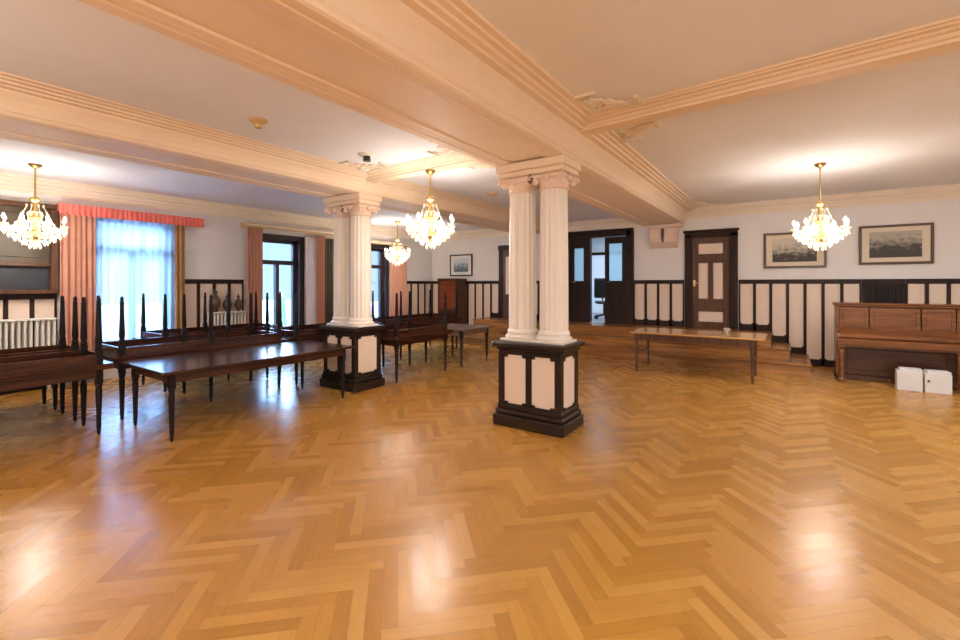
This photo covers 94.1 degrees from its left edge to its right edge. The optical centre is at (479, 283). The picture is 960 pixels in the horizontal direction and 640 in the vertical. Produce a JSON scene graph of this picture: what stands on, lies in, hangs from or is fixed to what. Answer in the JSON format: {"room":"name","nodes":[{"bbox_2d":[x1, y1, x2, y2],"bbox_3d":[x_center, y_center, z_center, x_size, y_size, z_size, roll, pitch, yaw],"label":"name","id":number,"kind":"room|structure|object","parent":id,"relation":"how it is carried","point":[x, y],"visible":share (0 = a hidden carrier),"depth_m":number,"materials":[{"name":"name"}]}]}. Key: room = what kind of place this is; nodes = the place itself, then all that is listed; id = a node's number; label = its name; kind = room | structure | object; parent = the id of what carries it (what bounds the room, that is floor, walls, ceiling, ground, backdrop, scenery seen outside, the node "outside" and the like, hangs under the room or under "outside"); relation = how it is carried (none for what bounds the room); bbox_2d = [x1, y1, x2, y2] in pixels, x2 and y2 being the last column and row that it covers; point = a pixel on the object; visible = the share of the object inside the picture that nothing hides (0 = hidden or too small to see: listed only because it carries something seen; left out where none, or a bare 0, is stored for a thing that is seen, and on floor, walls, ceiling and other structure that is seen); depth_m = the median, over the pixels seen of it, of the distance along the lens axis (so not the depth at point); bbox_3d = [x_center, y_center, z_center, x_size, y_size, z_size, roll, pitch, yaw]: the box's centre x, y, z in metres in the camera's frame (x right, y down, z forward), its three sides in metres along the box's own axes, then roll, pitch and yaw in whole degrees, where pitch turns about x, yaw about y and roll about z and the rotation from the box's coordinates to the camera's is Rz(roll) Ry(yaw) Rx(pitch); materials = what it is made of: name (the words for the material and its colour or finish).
{"room":"ballroom","nodes":[
{"label":"ballroom","id":0,"kind":"room"},
{"bbox_2d":[0,190,431,385],"bbox_3d":[-6.101,0.000,8.509,0.300,3.500,15.500,0,0,35],"label":"wall","id":1,"kind":"structure","parent":0,"point":[217,249],"depth_m":9.25,"materials":[{"name":"paint"}]},
{"bbox_2d":[0,294,56,394],"bbox_3d":[-8.570,0.900,4.600,0.065,1.500,6.260,0,0,35],"label":"trim","id":2,"kind":"structure","parent":1,"relation":"attached to","point":[12,306],"depth_m":6.90,"materials":[{"name":"brown wood"}]},
{"bbox_2d":[0,199,59,293],"bbox_3d":[-7.891,-0.550,5.468,0.200,1.400,4.060,0,0,35],"label":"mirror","id":3,"kind":"object","parent":1,"relation":"attached to","point":[23,270],"visible":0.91,"depth_m":6.86,"materials":[{"name":"grey mirror"}]},
{"bbox_2d":[55,203,203,226],"bbox_3d":[-6.122,-1.195,7.977,0.268,0.170,2.120,0,0,35],"label":"pelmet","id":4,"kind":"object","parent":1,"relation":"attached to","point":[63,208],"visible":1,"depth_m":7.75,"materials":[{"name":"pink fabric"}]},
{"bbox_2d":[60,214,95,349],"bbox_3d":[-6.573,0.194,7.311,0.085,2.752,0.450,0,0,35],"label":"drape","id":5,"kind":"object","parent":4,"relation":"hanging from","point":[78,248],"visible":0.56,"depth_m":7.32,"materials":[{"name":"pink fabric"}]},
{"bbox_2d":[175,225,184,328],"bbox_3d":[-5.729,0.204,8.538,0.066,2.732,0.170,0,0,35],"label":"drape","id":6,"kind":"object","parent":4,"relation":"hanging from","point":[179,229],"visible":0.56,"depth_m":8.54,"materials":[{"name":"fabric"}]},
{"bbox_2d":[0,172,427,240],"bbox_3d":[-5.909,-1.530,8.377,0.165,0.240,15.500,0,0,35],"label":"trim","id":7,"kind":"structure","parent":1,"relation":"attached to","point":[8,181],"depth_m":8.30,"materials":[{"name":"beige paint"}]},
{"bbox_2d":[185,279,243,327],"bbox_3d":[-5.437,0.777,9.151,0.065,1.745,1.190,0,0,35],"label":"trim","id":8,"kind":"structure","parent":1,"relation":"attached to","point":[195,289],"depth_m":9.00,"materials":[{"name":"brown wood"}]},
{"bbox_2d":[263,233,303,326],"bbox_3d":[-4.739,0.005,10.443,0.350,2.290,1.210,0,0,35],"label":"window","id":9,"kind":"structure","parent":1,"relation":"in","point":[296,242],"depth_m":10.78,"materials":[{"name":"paint"}]},
{"bbox_2d":[240,222,333,235],"bbox_3d":[-4.343,-1.270,10.577,0.250,0.100,2.500,0,0,35],"label":"pelmet","id":10,"kind":"object","parent":1,"relation":"attached to","point":[243,224],"visible":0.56,"depth_m":10.21,"materials":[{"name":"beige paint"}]},
{"bbox_2d":[246,227,262,322],"bbox_3d":[-4.907,0.174,9.739,0.078,2.792,0.360,0,0,35],"label":"drape","id":11,"kind":"object","parent":10,"relation":"hanging from","point":[254,236],"visible":0.62,"depth_m":9.71,"materials":[{"name":"pink fabric"}]},
{"bbox_2d":[305,236,315,324],"bbox_3d":[-4.138,0.094,10.921,0.062,2.512,0.300,0,0,35],"label":"sheer curtain","id":12,"kind":"object","parent":10,"relation":"hanging from","point":[310,242],"visible":0.8,"depth_m":10.90,"materials":[{"name":"white fabric"}]},
{"bbox_2d":[316,235,324,323],"bbox_3d":[-3.959,0.184,11.102,0.078,2.772,0.240,0,0,35],"label":"drape","id":13,"kind":"object","parent":10,"relation":"hanging from","point":[320,240],"visible":0.8,"depth_m":11.10,"materials":[{"name":"pink fabric"}]},
{"bbox_2d":[325,238,333,322],"bbox_3d":[-3.782,0.204,11.369,0.070,2.732,0.400,0,0,35],"label":"drape","id":14,"kind":"object","parent":10,"relation":"hanging from","point":[329,242],"visible":0.55,"depth_m":11.30,"materials":[{"name":"brown fabric"}]},
{"bbox_2d":[371,244,388,316],"bbox_3d":[-3.169,0.005,12.725,0.350,2.290,1.270,0,0,35],"label":"window","id":15,"kind":"structure","parent":1,"relation":"in","point":[383,263],"depth_m":13.10,"materials":[{"name":"paint"}]},
{"bbox_2d":[371,240,409,246],"bbox_3d":[-2.861,-1.165,12.731,0.250,0.090,2.230,0,0,35],"label":"pelmet","id":16,"kind":"object","parent":1,"relation":"attached to","point":[372,241],"visible":0.55,"depth_m":12.85,"materials":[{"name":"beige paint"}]},
{"bbox_2d":[390,246,406,315],"bbox_3d":[-2.423,0.234,13.340,0.084,2.672,0.670,0,0,35],"label":"drape","id":17,"kind":"object","parent":16,"relation":"hanging from","point":[398,273],"visible":0.59,"depth_m":13.35,"materials":[{"name":"pink fabric"}]},
{"bbox_2d":[407,281,431,314],"bbox_3d":[-1.959,0.777,14.205,0.065,1.745,1.280,0,0,35],"label":"trim","id":18,"kind":"structure","parent":1,"relation":"attached to","point":[419,290],"depth_m":14.28,"materials":[{"name":"brown wood"}]},
{"bbox_3d":[-6.324,-0.065,8.141,0.350,2.430,1.380,0,0,35],"label":"window","id":19,"kind":"structure","parent":1,"relation":"in","visible":0},
{"bbox_2d":[96,217,174,341],"bbox_3d":[-6.156,0.009,8.025,0.063,2.382,1.280,0,0,35],"label":"sheer curtain","id":20,"kind":"object","parent":19,"relation":"hanging from","point":[134,258],"visible":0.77,"depth_m":8.00,"materials":[{"name":"white fabric"}]},
{"bbox_2d":[0,0,620,232],"bbox_3d":[-3.135,-1.705,6.468,7.300,0.110,15.900,0,0,35],"label":"ceiling","id":21,"kind":"structure","parent":0,"point":[74,45],"depth_m":4.30,"materials":[{"name":"paint"}]},
{"bbox_2d":[0,163,68,248],"bbox_3d":[-6.136,-1.063,6.166,0.691,1.173,0.691,0,0,-44],"label":"chandelier","id":22,"kind":"object","parent":21,"relation":"hanging from","point":[34,216],"visible":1,"depth_m":6.12,"materials":[{"name":"glass"}]},
{"bbox_2d":[248,117,267,128],"bbox_3d":[-2.233,-1.605,4.499,0.180,0.090,0.180,0,0,35],"label":"rosette","id":23,"kind":"object","parent":21,"relation":"attached to","point":[258,122],"visible":1,"depth_m":4.47,"materials":[{"name":"gold metal"}]},
{"bbox_2d":[357,167,368,171],"bbox_3d":[-1.664,-1.629,6.366,0.160,0.041,0.160,0,0,35],"label":"smoke detector","id":24,"kind":"object","parent":21,"relation":"attached to","point":[358,168],"visible":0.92,"depth_m":6.34,"materials":[{"name":"white plastic"}]},
{"bbox_2d":[339,160,390,168],"bbox_3d":[-1.577,-1.637,6.130,0.490,0.038,0.490,0,0,35],"label":"trim","id":25,"kind":"structure","parent":21,"relation":"attached to","point":[347,163],"depth_m":6.14,"materials":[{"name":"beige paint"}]},
{"bbox_2d":[358,152,373,161],"bbox_3d":[-1.452,-1.603,5.686,0.200,0.095,0.200,0,0,35],"label":"ceiling spotlight","id":26,"kind":"object","parent":21,"relation":"attached to","point":[367,156],"visible":1,"depth_m":5.63,"materials":[{"name":"white plastic"}]},
{"bbox_2d":[384,221,409,264],"bbox_3d":[-2.182,-1.063,11.821,0.691,1.173,0.691,0,0,-44],"label":"chandelier","id":27,"kind":"object","parent":21,"relation":"hanging from","point":[397,248],"visible":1,"depth_m":11.77,"materials":[{"name":"glass"}]},
{"bbox_2d":[365,151,482,182],"bbox_3d":[-0.721,-1.605,6.202,2.380,0.090,0.580,0,0,35],"label":"trim","id":28,"kind":"structure","parent":21,"relation":"attached to","point":[452,160],"depth_m":6.09,"materials":[{"name":"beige paint"}]},
{"bbox_2d":[404,169,455,248],"bbox_3d":[-0.682,-1.018,6.151,0.691,1.083,0.691,0,0,-44],"label":"chandelier","id":29,"kind":"object","parent":28,"relation":"hanging from","point":[430,234],"visible":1,"depth_m":6.09,"materials":[{"name":"glass"}]},
{"bbox_2d":[427,141,452,156],"bbox_3d":[-0.482,-1.637,5.376,0.490,0.038,0.490,0,0,35],"label":"trim","id":30,"kind":"structure","parent":21,"relation":"attached to","point":[442,150],"depth_m":5.48,"materials":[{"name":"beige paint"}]},
{"bbox_2d":[467,164,495,169],"bbox_3d":[0.136,-1.637,6.274,0.490,0.038,0.490,0,0,35],"label":"trim","id":31,"kind":"structure","parent":21,"relation":"attached to","point":[473,167],"depth_m":6.20,"materials":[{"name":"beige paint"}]},
{"bbox_2d":[0,338,959,639],"bbox_3d":[-0.088,1.700,4.370,14.300,0.100,15.500,0,0,35],"label":"floor","id":32,"kind":"structure","parent":0,"point":[686,502],"depth_m":3.31,"materials":[{"name":"brown wood"}]},
{"bbox_2d":[0,317,56,389],"bbox_3d":[-7.411,1.090,6.085,0.170,1.120,2.420,0,0,35],"label":"radiator","id":33,"kind":"object","parent":32,"relation":"on","point":[53,319],"visible":0.41,"depth_m":6.82,"materials":[{"name":"white metal"}]},
{"bbox_2d":[42,384,57,409],"bbox_3d":[-6.442,1.275,5.059,0.750,0.750,2.530,0,0,35],"label":"dining table","id":34,"kind":"object","parent":32,"relation":"on","point":[55,386],"visible":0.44,"depth_m":5.86,"materials":[{"name":"brown wood"}]},
{"bbox_2d":[0,366,114,434],"bbox_3d":[-5.054,1.275,4.104,0.740,0.750,2.530,0,0,35],"label":"dining table","id":35,"kind":"object","parent":32,"relation":"on","point":[82,375],"visible":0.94,"depth_m":4.72,"materials":[{"name":"brown wood"}]},
{"bbox_2d":[0,297,114,378],"bbox_3d":[-5.054,0.524,4.104,0.740,0.750,2.530,0,0,35],"label":"table","id":36,"kind":"object","parent":35,"relation":"on","point":[83,358],"visible":1,"depth_m":4.79,"materials":[{"name":"brown wood"}]},
{"bbox_2d":[59,381,78,420],"bbox_3d":[-5.746,1.275,4.580,0.740,0.750,2.530,0,0,35],"label":"dining table","id":37,"kind":"object","parent":32,"relation":"on","point":[74,384],"visible":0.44,"depth_m":5.38,"materials":[{"name":"brown wood"}]},
{"bbox_2d":[0,296,78,357],"bbox_3d":[-5.746,0.524,4.580,0.740,0.750,2.530,0,0,35],"label":"table","id":38,"kind":"object","parent":37,"relation":"on","point":[61,347],"visible":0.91,"depth_m":5.38,"materials":[{"name":"brown wood"}]},
{"bbox_2d":[142,374,229,391],"bbox_3d":[-4.627,1.275,7.846,1.080,0.750,2.120,0,0,35],"label":"dining table","id":39,"kind":"object","parent":32,"relation":"on","point":[228,375],"visible":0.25,"depth_m":7.29,"materials":[{"name":"brown wood"}]},
{"bbox_2d":[132,292,282,338],"bbox_3d":[-4.627,0.524,7.846,1.080,0.750,2.120,0,0,35],"label":"table","id":40,"kind":"object","parent":39,"relation":"on","point":[165,331],"visible":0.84,"depth_m":7.60,"materials":[{"name":"brown wood"}]},
{"bbox_2d":[103,341,289,420],"bbox_3d":[-4.106,1.275,6.487,1.080,0.750,2.270,0,0,35],"label":"dining table","id":41,"kind":"object","parent":32,"relation":"on","point":[121,368],"visible":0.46,"depth_m":5.55,"materials":[{"name":"brown wood"}]},
{"bbox_2d":[90,293,289,359],"bbox_3d":[-4.106,0.524,6.487,1.080,0.750,2.270,0,0,35],"label":"table","id":42,"kind":"object","parent":41,"relation":"on","point":[121,349],"visible":0.86,"depth_m":6.25,"materials":[{"name":"brown wood"}]},
{"bbox_2d":[207,311,246,325],"bbox_3d":[-5.228,1.110,9.256,0.170,1.080,0.720,0,0,35],"label":"radiator","id":43,"kind":"object","parent":32,"relation":"on","point":[237,317],"visible":0.3,"depth_m":9.27,"materials":[{"name":"white metal"}]},
{"bbox_2d":[212,288,220,311],"bbox_3d":[-5.364,0.325,9.059,0.200,0.490,0.200,0,0,35],"label":"vase","id":44,"kind":"object","parent":43,"relation":"on","point":[216,300],"visible":0.89,"depth_m":9.02,"materials":[{"name":"brown ceramic"}]},
{"bbox_2d":[223,295,231,311],"bbox_3d":[-5.228,0.375,9.256,0.180,0.390,0.180,0,0,35],"label":"vase","id":45,"kind":"object","parent":43,"relation":"on","point":[225,300],"visible":0.52,"depth_m":9.20,"materials":[{"name":"brown ceramic"}]},
{"bbox_2d":[234,293,241,310],"bbox_3d":[-5.104,0.375,9.437,0.150,0.390,0.150,0,0,35],"label":"vase","id":46,"kind":"object","parent":43,"relation":"on","point":[238,303],"visible":1,"depth_m":9.40,"materials":[{"name":"brown ceramic"}]},
{"bbox_2d":[119,340,354,441],"bbox_3d":[-3.006,1.275,5.845,1.220,0.750,2.420,0,0,35],"label":"dining table","id":47,"kind":"object","parent":32,"relation":"on","point":[172,369],"visible":1,"depth_m":5.35,"materials":[{"name":"brown wood"}]},
{"bbox_2d":[266,337,384,384],"bbox_3d":[-2.816,1.275,8.342,1.100,0.750,2.150,0,0,35],"label":"dining table","id":48,"kind":"object","parent":32,"relation":"on","point":[319,339],"visible":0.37,"depth_m":7.57,"materials":[{"name":"brown wood"}]},
{"bbox_2d":[265,292,385,339],"bbox_3d":[-2.816,0.524,8.342,1.100,0.750,2.150,0,0,35],"label":"table","id":49,"kind":"object","parent":48,"relation":"on","point":[296,332],"visible":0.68,"depth_m":7.64,"materials":[{"name":"brown wood"}]},
{"bbox_2d":[318,192,385,392],"bbox_3d":[-2.072,0.122,7.254,0.890,3.055,0.670,0,0,35],"label":"column","id":50,"kind":"structure","parent":32,"relation":"on","point":[352,324],"depth_m":7.06,"materials":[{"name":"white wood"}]},
{"bbox_2d":[381,331,452,382],"bbox_3d":[-1.401,1.275,8.212,1.140,0.750,1.500,0,0,35],"label":"dining table","id":51,"kind":"object","parent":32,"relation":"on","point":[396,343],"visible":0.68,"depth_m":7.73,"materials":[{"name":"brown wood"}]},
{"bbox_2d":[381,291,452,338],"bbox_3d":[-1.401,0.524,8.212,1.140,0.750,1.500,0,0,35],"label":"table","id":52,"kind":"object","parent":51,"relation":"on","point":[408,329],"visible":0.71,"depth_m":8.11,"materials":[{"name":"brown wood"}]},
{"bbox_2d":[400,320,461,359],"bbox_3d":[-1.518,1.275,10.757,1.100,0.750,2.200,0,0,35],"label":"dining table","id":53,"kind":"object","parent":32,"relation":"on","point":[452,321],"visible":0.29,"depth_m":10.99,"materials":[{"name":"brown wood"}]},
{"bbox_2d":[371,290,461,323],"bbox_3d":[-1.518,0.524,10.757,1.100,0.750,2.200,0,0,35],"label":"table","id":54,"kind":"object","parent":53,"relation":"on","point":[430,317],"visible":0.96,"depth_m":10.59,"materials":[{"name":"brown wood"}]},
{"bbox_2d":[437,278,466,337],"bbox_3d":[-0.870,0.740,13.904,0.740,1.820,0.540,0,0,35],"label":"tall cabinet","id":55,"kind":"object","parent":32,"relation":"on","point":[448,285],"visible":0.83,"depth_m":13.71,"materials":[{"name":"brown wood"}]},
{"bbox_2d":[425,323,492,366],"bbox_3d":[-0.496,1.275,9.483,1.130,0.750,1.100,0,0,35],"label":"table","id":56,"kind":"object","parent":32,"relation":"on","point":[461,330],"visible":0.86,"depth_m":9.28,"materials":[{"name":"brown wood"}]},
{"bbox_2d":[491,154,584,437],"bbox_3d":[0.683,0.122,5.260,0.934,3.055,0.620,0,0,35],"label":"column","id":57,"kind":"structure","parent":32,"relation":"on","point":[538,370],"depth_m":5.06,"materials":[{"name":"white wood"}]},
{"bbox_2d":[448,317,811,376],"bbox_3d":[2.904,1.325,10.806,8.170,0.650,1.504,0,0,35],"label":"raised platform","id":58,"kind":"structure","parent":32,"relation":"on","point":[604,340],"depth_m":9.44,"materials":[{"name":"brown wood"}]},
{"bbox_2d":[630,327,766,384],"bbox_3d":[3.979,1.270,8.205,2.150,0.760,0.970,0,0,35],"label":"table","id":59,"kind":"object","parent":32,"relation":"on","point":[741,339],"visible":1,"depth_m":7.96,"materials":[{"name":"brown wood"}]},
{"bbox_2d":[832,302,959,392],"bbox_3d":[6.891,0.988,7.436,1.590,1.325,0.755,0,0,35],"label":"upright piano","id":60,"kind":"object","parent":32,"relation":"on","point":[872,339],"visible":0.97,"depth_m":7.37,"materials":[{"name":"brown wood"}]},
{"bbox_2d":[895,366,922,391],"bbox_3d":[6.695,1.482,6.979,0.295,0.335,0.250,0,0,38],"label":"carton","id":61,"kind":"object","parent":32,"relation":"on","point":[906,378],"visible":1,"depth_m":6.90,"materials":[{"name":"white cardboard"}]},
{"bbox_2d":[922,369,951,394],"bbox_3d":[6.949,1.488,6.806,0.300,0.325,0.268,0,0,33],"label":"carton","id":62,"kind":"object","parent":32,"relation":"on","point":[934,381],"visible":0.91,"depth_m":6.72,"materials":[{"name":"white cardboard"}]},
{"bbox_2d":[592,238,604,252],"bbox_3d":[4.387,-0.375,13.339,5.100,2.950,3.850,0,0,35],"label":"wall","id":63,"kind":"structure","parent":0,"point":[598,244],"depth_m":15.60,"materials":[{"name":"white paint"}]},
{"bbox_2d":[592,252,604,312],"bbox_3d":[4.557,-0.050,15.262,1.800,2.100,0.050,0,0,35],"label":"window","id":64,"kind":"structure","parent":63,"relation":"in","point":[598,258],"depth_m":15.57,"materials":[{"name":"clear glass"}]},
{"bbox_2d":[592,313,604,322],"bbox_3d":[4.330,1.060,13.257,4.700,0.080,3.650,0,0,35],"label":"floor","id":65,"kind":"structure","parent":0,"point":[601,319],"depth_m":13.22,"materials":[{"name":"grey stone"}]},
{"bbox_2d":[594,278,604,318],"bbox_3d":[3.675,0.420,13.146,0.576,1.200,0.599,0,0,6],"label":"office chair","id":66,"kind":"object","parent":65,"relation":"on","point":[599,283],"visible":0.59,"depth_m":13.36,"materials":[{"name":"black plastic"}]},
{"bbox_2d":[432,198,959,329],"bbox_3d":[4.336,0.000,10.885,14.800,3.500,0.250,0,0,35],"label":"wall","id":67,"kind":"structure","parent":0,"point":[843,256],"depth_m":9.38,"materials":[{"name":"paint"}]},
{"bbox_2d":[0,71,539,233],"bbox_3d":[-2.765,-1.522,6.213,1.560,0.256,15.500,0,0,35],"label":"ceiling beam","id":68,"kind":"structure","parent":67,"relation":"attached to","point":[35,112],"depth_m":4.93,"materials":[{"name":"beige paint"}]},
{"bbox_2d":[77,0,699,226],"bbox_3d":[-0.001,-1.572,4.311,1.610,0.356,15.500,0,0,35],"label":"ceiling beam","id":69,"kind":"structure","parent":67,"relation":"attached to","point":[439,72],"depth_m":3.17,"materials":[{"name":"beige paint"}]},
{"bbox_2d":[450,254,472,275],"bbox_3d":[-0.600,-0.590,14.084,0.880,0.680,0.032,0,0,35],"label":"framed picture","id":70,"kind":"object","parent":67,"relation":"attached to","point":[462,264],"visible":1,"depth_m":14.07,"materials":[{"name":"black paper"}]},
{"bbox_2d":[454,258,467,271],"bbox_3d":[-0.601,-0.590,14.083,0.560,0.420,0.002,0,0,35],"label":"print","id":71,"kind":"object","parent":70,"relation":"attached to","point":[460,264],"depth_m":14.08},
{"bbox_2d":[432,281,498,324],"bbox_3d":[-0.510,0.777,14.030,2.610,1.745,0.065,0,0,35],"label":"trim","id":72,"kind":"structure","parent":67,"relation":"attached to","point":[482,297],"depth_m":13.71,"materials":[{"name":"brown wood"}]},
{"bbox_2d":[498,245,508,317],"bbox_3d":[0.992,-0.070,12.993,1.080,2.140,0.070,0,0,35],"label":"door","id":73,"kind":"structure","parent":67,"relation":"in","point":[503,249],"depth_m":13.17,"materials":[{"name":"brown wood"}]},
{"bbox_2d":[536,281,539,319],"bbox_3d":[1.854,0.453,12.403,1.030,1.095,0.065,0,0,35],"label":"trim","id":74,"kind":"structure","parent":67,"relation":"attached to","point":[537,282],"depth_m":12.54,"materials":[{"name":"brown wood"}]},
{"bbox_2d":[434,218,642,240],"bbox_3d":[1.294,-1.530,12.727,7.100,0.240,0.165,0,0,35],"label":"trim","id":75,"kind":"structure","parent":67,"relation":"attached to","point":[612,223],"depth_m":11.86,"materials":[{"name":"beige paint"}]},
{"bbox_2d":[568,228,633,323],"bbox_3d":[3.087,-0.195,11.654,1.850,2.390,0.300,0,0,35],"label":"door","id":76,"kind":"structure","parent":67,"relation":"in","point":[619,243],"depth_m":11.42,"materials":[{"name":"brown wood"}]},
{"bbox_2d":[633,280,683,326],"bbox_3d":[4.276,0.453,10.736,1.150,1.095,0.065,0,0,35],"label":"trim","id":77,"kind":"structure","parent":67,"relation":"attached to","point":[656,302],"depth_m":10.73,"materials":[{"name":"brown wood"}]},
{"bbox_2d":[647,223,683,248],"bbox_3d":[4.370,-1.125,10.546,0.760,0.550,0.270,0,0,35],"label":"trim","id":78,"kind":"structure","parent":67,"relation":"attached to","point":[661,236],"depth_m":10.49,"materials":[{"name":"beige paint"}]},
{"bbox_2d":[683,228,738,329],"bbox_3d":[5.197,-0.115,10.081,1.130,2.230,0.098,0,0,35],"label":"door","id":79,"kind":"structure","parent":67,"relation":"in","point":[718,280],"depth_m":10.07,"materials":[{"name":"brown wood"}]},
{"bbox_2d":[764,231,826,267],"bbox_3d":[6.476,-0.700,9.213,1.060,0.740,0.032,0,0,35],"label":"framed picture","id":80,"kind":"object","parent":67,"relation":"attached to","point":[781,250],"visible":0.7,"depth_m":9.25},
{"bbox_2d":[772,238,816,261],"bbox_3d":[6.475,-0.700,9.212,0.750,0.485,0.002,0,0,35],"label":"print","id":81,"kind":"object","parent":80,"relation":"attached to","point":[783,249],"depth_m":9.23},
{"bbox_2d":[739,279,861,366],"bbox_3d":[6.508,0.777,9.199,2.050,1.745,0.065,0,0,35],"label":"trim","id":82,"kind":"structure","parent":67,"relation":"attached to","point":[798,312],"depth_m":9.18,"materials":[{"name":"brown wood"}]},
{"bbox_2d":[686,183,959,218],"bbox_3d":[7.308,-1.630,8.588,6.900,0.240,0.165,0,0,35],"label":"trim","id":83,"kind":"structure","parent":67,"relation":"attached to","point":[949,191],"depth_m":8.79,"materials":[{"name":"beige paint"}]},
{"bbox_2d":[862,279,905,302],"bbox_3d":[7.611,0.177,8.437,0.610,0.545,0.070,0,0,35],"label":"air vent","id":84,"kind":"object","parent":67,"relation":"in","point":[873,290],"visible":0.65,"depth_m":8.42,"materials":[{"name":"black metal"}]},
{"bbox_2d":[859,222,933,264],"bbox_3d":[7.744,-0.740,8.340,1.040,0.740,0.032,0,0,35],"label":"framed picture","id":85,"kind":"object","parent":67,"relation":"attached to","point":[913,243],"visible":1,"depth_m":8.32},
{"bbox_2d":[869,230,921,257],"bbox_3d":[7.743,-0.740,8.339,0.730,0.485,0.002,0,0,35],"label":"print","id":86,"kind":"object","parent":85,"relation":"attached to","point":[882,243],"depth_m":8.33},
{"bbox_2d":[906,279,959,303],"bbox_3d":[9.025,0.777,7.467,2.800,1.745,0.065,0,0,35],"label":"trim","id":87,"kind":"structure","parent":67,"relation":"attached to","point":[933,291],"depth_m":8.06,"materials":[{"name":"brown wood"}]},
{"bbox_2d":[465,0,959,205],"bbox_3d":[-0.088,-1.825,4.370,14.700,0.150,15.900,0,0,35],"label":"ceiling","id":88,"kind":"structure","parent":0,"point":[897,126],"depth_m":3.92,"materials":[{"name":"paint"}]},
{"bbox_2d":[574,91,641,112],"bbox_3d":[1.218,-1.737,4.230,0.490,0.038,0.490,0,0,35],"label":"trim","id":89,"kind":"structure","parent":88,"relation":"attached to","point":[598,103],"depth_m":4.25,"materials":[{"name":"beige paint"}]},
{"bbox_2d":[619,121,661,142],"bbox_3d":[1.836,-1.737,5.128,0.490,0.038,0.490,0,0,35],"label":"trim","id":90,"kind":"structure","parent":88,"relation":"attached to","point":[634,132],"depth_m":5.07,"materials":[{"name":"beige paint"}]},
{"bbox_2d":[695,201,722,205],"bbox_3d":[4.949,-1.737,9.650,0.490,0.038,0.490,0,0,35],"label":"trim","id":91,"kind":"structure","parent":88,"relation":"attached to","point":[697,203],"depth_m":9.66,"materials":[{"name":"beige paint"}]},
{"bbox_2d":[579,15,959,135],"bbox_3d":[3.533,-1.705,2.946,6.403,0.090,0.577,0,0,40],"label":"trim","id":92,"kind":"structure","parent":88,"relation":"attached to","point":[948,42],"depth_m":3.60,"materials":[{"name":"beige paint"}]},
{"bbox_2d":[791,162,851,250],"bbox_3d":[4.948,-1.113,6.500,0.691,1.273,0.691,0,0,-44],"label":"chandelier","id":93,"kind":"object","parent":88,"relation":"hanging from","point":[820,219],"visible":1,"depth_m":6.45,"materials":[{"name":"glass"}]},
{"label":"outside","id":94,"kind":"structure","parent":0,"visible":0},
{"bbox_2d":[263,299,377,324],"bbox_3d":[-25.995,2.350,23.964,50.000,0.200,70.000,0,0,35],"label":"ground","id":95,"kind":"structure","parent":94,"point":[287,301],"depth_m":37.96,"materials":[{"name":"white"}]},
{"bbox_2d":[281,292,286,324],"bbox_3d":[-7.111,1.275,16.124,0.600,1.950,0.600,0,0,35],"label":"parasol","id":96,"kind":"object","parent":95,"relation":"on","point":[284,317],"visible":0.45,"depth_m":16.07,"materials":[{"name":"white fabric"}]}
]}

